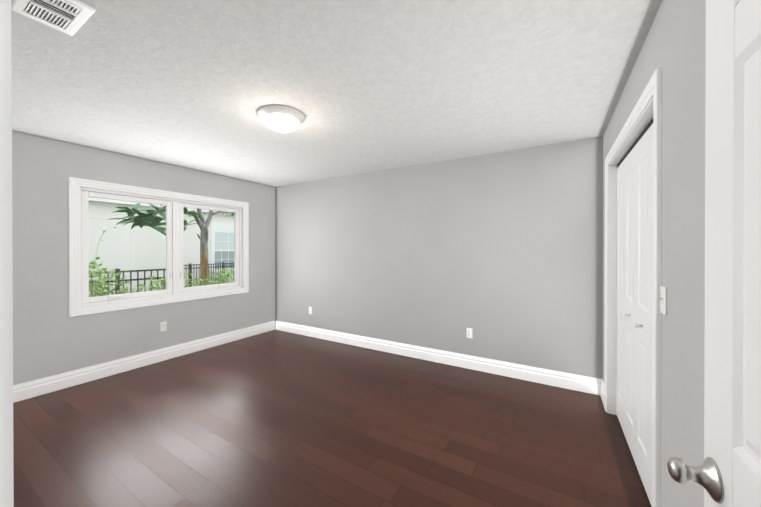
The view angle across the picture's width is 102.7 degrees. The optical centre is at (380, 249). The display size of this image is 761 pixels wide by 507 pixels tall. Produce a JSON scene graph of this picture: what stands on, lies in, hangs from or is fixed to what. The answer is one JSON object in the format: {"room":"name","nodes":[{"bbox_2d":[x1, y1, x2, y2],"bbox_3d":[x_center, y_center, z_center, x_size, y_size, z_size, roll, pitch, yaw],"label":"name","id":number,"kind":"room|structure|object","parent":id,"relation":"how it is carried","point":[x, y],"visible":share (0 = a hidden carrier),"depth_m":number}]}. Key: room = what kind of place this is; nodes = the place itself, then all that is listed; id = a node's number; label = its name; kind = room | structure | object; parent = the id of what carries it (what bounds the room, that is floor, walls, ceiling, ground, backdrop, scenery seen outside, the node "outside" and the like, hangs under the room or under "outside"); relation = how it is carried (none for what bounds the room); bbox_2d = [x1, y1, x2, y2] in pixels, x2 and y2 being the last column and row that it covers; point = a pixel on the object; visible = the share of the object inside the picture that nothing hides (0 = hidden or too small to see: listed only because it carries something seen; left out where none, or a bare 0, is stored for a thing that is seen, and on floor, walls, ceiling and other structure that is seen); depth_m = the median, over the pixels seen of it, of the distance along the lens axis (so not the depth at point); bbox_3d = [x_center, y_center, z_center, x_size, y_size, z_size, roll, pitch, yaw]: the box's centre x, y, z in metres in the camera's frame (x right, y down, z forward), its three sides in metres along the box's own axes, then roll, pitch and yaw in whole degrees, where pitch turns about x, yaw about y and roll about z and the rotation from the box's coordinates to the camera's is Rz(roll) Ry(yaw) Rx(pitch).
{"room":"empty bedroom","nodes":[
{"label":"empty bedroom","id":0,"kind":"room"},
{"bbox_2d":[12,131,274,384],"bbox_3d":[-3.144,0.152,3.202,0.200,2.440,5.145,0,0,31],"label":"wall","id":1,"kind":"structure","parent":0,"point":[51,337],"depth_m":3.16},
{"bbox_2d":[13,320,276,402],"bbox_3d":[-2.698,1.295,3.733,0.018,0.152,3.390,0,0,31],"label":"baseboard","id":2,"kind":"structure","parent":1,"relation":"attached to","point":[57,382],"depth_m":3.42},
{"bbox_2d":[68,177,248,316],"bbox_3d":[-2.635,-0.030,3.928,0.130,1.400,2.015,0,0,31],"label":"window","id":3,"kind":"structure","parent":1,"relation":"in","point":[81,301],"depth_m":3.69},
{"bbox_2d":[160,321,166,331],"bbox_3d":[-2.684,0.951,3.765,0.009,0.115,0.070,0,0,31],"label":"electrical outlet","id":4,"kind":"object","parent":1,"relation":"attached to","point":[163,326],"visible":1,"depth_m":3.76},
{"bbox_2d":[94,188,242,303],"bbox_3d":[-2.619,-0.030,3.918,0.047,1.250,1.865,0,0,31],"label":"liner","id":5,"kind":"object","parent":1,"relation":"attached to","point":[242,244],"visible":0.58,"depth_m":4.71},
{"bbox_2d":[13,330,650,506],"bbox_3d":[-0.824,1.428,1.804,5.622,0.100,5.145,0,0,31],"label":"floor","id":6,"kind":"structure","parent":0,"point":[275,418],"depth_m":2.23},
{"bbox_2d":[11,0,662,186],"bbox_3d":[-0.824,-1.112,1.795,5.622,0.100,5.145,0,0,31],"label":"ceiling","id":7,"kind":"structure","parent":0,"point":[365,86],"depth_m":1.89},
{"bbox_2d":[11,0,95,35],"bbox_3d":[-1.441,-1.054,1.338,0.310,0.014,0.200,0,0,31],"label":"ceiling vent","id":8,"kind":"object","parent":7,"relation":"in","point":[59,15],"visible":0.98,"depth_m":1.35},
{"bbox_2d":[257,105,304,132],"bbox_3d":[-0.781,-0.997,2.410,0.358,0.136,0.358,0,0,31],"label":"light","id":9,"kind":"object","parent":7,"relation":"attached to","point":[281,118],"visible":1,"depth_m":2.31},
{"bbox_2d":[275,136,602,378],"bbox_3d":[0.553,0.150,3.886,5.422,2.440,0.150,0,0,31],"label":"wall","id":10,"kind":"structure","parent":0,"point":[500,254],"depth_m":3.56},
{"bbox_2d":[277,321,601,394],"bbox_3d":[0.140,1.294,4.042,4.557,0.152,0.018,0,0,31],"label":"baseboard","id":11,"kind":"structure","parent":10,"relation":"attached to","point":[591,385],"depth_m":3.55},
{"bbox_2d":[466,328,471,337],"bbox_3d":[1.025,0.961,3.511,0.070,0.115,0.009,0,0,31],"label":"electrical outlet","id":12,"kind":"object","parent":10,"relation":"attached to","point":[468,332],"visible":1,"depth_m":3.51},
{"bbox_2d":[603,0,705,506],"bbox_3d":[0.932,0.162,0.712,0.244,2.440,5.096,0,0,31],"label":"wall","id":13,"kind":"structure","parent":0,"point":[674,46],"depth_m":1.11},
{"bbox_2d":[600,379,603,404],"bbox_3d":[1.218,1.303,1.353,0.107,0.152,3.524,0,0,31],"label":"baseboard","id":14,"kind":"structure","parent":13,"relation":"attached to","point":[602,390],"depth_m":2.80},
{"bbox_2d":[604,67,661,506],"bbox_3d":[1.629,0.332,1.936,0.151,2.090,1.382,0,0,31],"label":"door frame","id":15,"kind":"structure","parent":13,"relation":"attached to","point":[644,123],"depth_m":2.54},
{"bbox_2d":[616,124,652,506],"bbox_3d":[1.627,0.347,1.937,0.093,2.036,1.347,0,0,31],"label":"closet door","id":16,"kind":"structure","parent":13,"relation":"in","point":[634,288],"depth_m":1.91},
{"bbox_2d":[659,285,666,314],"bbox_3d":[1.175,0.210,1.271,0.018,0.115,0.070,0,0,31],"label":"switch plate","id":17,"kind":"object","parent":13,"relation":"attached to","point":[663,299],"visible":1,"depth_m":1.26},
{"bbox_3d":[-1.937,0.163,0.360,4.807,2.440,1.530,0,0,31],"label":"wall","id":18,"kind":"structure","parent":0,"visible":0},
{"bbox_2d":[0,0,13,506],"bbox_3d":[-0.134,0.334,0.107,0.955,2.100,0.131,0,0,31],"label":"door frame","id":19,"kind":"structure","parent":18,"relation":"attached to","point":[6,382],"depth_m":0.37},
{"bbox_2d":[667,0,760,506],"bbox_3d":[0.507,0.362,0.291,0.178,2.018,0.882,0,0,31],"label":"door","id":20,"kind":"structure","parent":18,"relation":"in","point":[726,472],"depth_m":0.57},
{"label":"outside","id":21,"kind":"structure","parent":0,"visible":0},
{"bbox_3d":[-6.070,1.441,11.901,13.799,0.100,30.000,0,0,31],"label":"ground","id":22,"kind":"structure","parent":21,"visible":0},
{"bbox_2d":[88,197,233,295],"bbox_3d":[-6.433,-1.885,12.108,0.550,6.550,30.000,0,0,31],"label":"house","id":23,"kind":"structure","parent":22,"relation":"on","point":[150,244],"depth_m":9.88},
{"bbox_2d":[89,227,233,296],"bbox_3d":[-4.191,0.534,6.934,4.556,1.828,6.489,0,0,31],"label":"bushes","id":24,"kind":"object","parent":22,"relation":"on","point":[96,286],"depth_m":4.91},
{"bbox_2d":[89,262,233,294],"bbox_3d":[-5.144,0.857,8.693,4.760,1.092,8.930,0,0,31],"label":"fence","id":25,"kind":"object","parent":22,"relation":"on","point":[157,270],"depth_m":5.63},
{"bbox_2d":[109,203,233,285],"bbox_3d":[-3.483,-0.046,5.901,1.351,2.919,2.959,0,0,31],"label":"tree","id":26,"kind":"object","parent":22,"relation":"on","point":[203,239],"depth_m":5.15}
]}

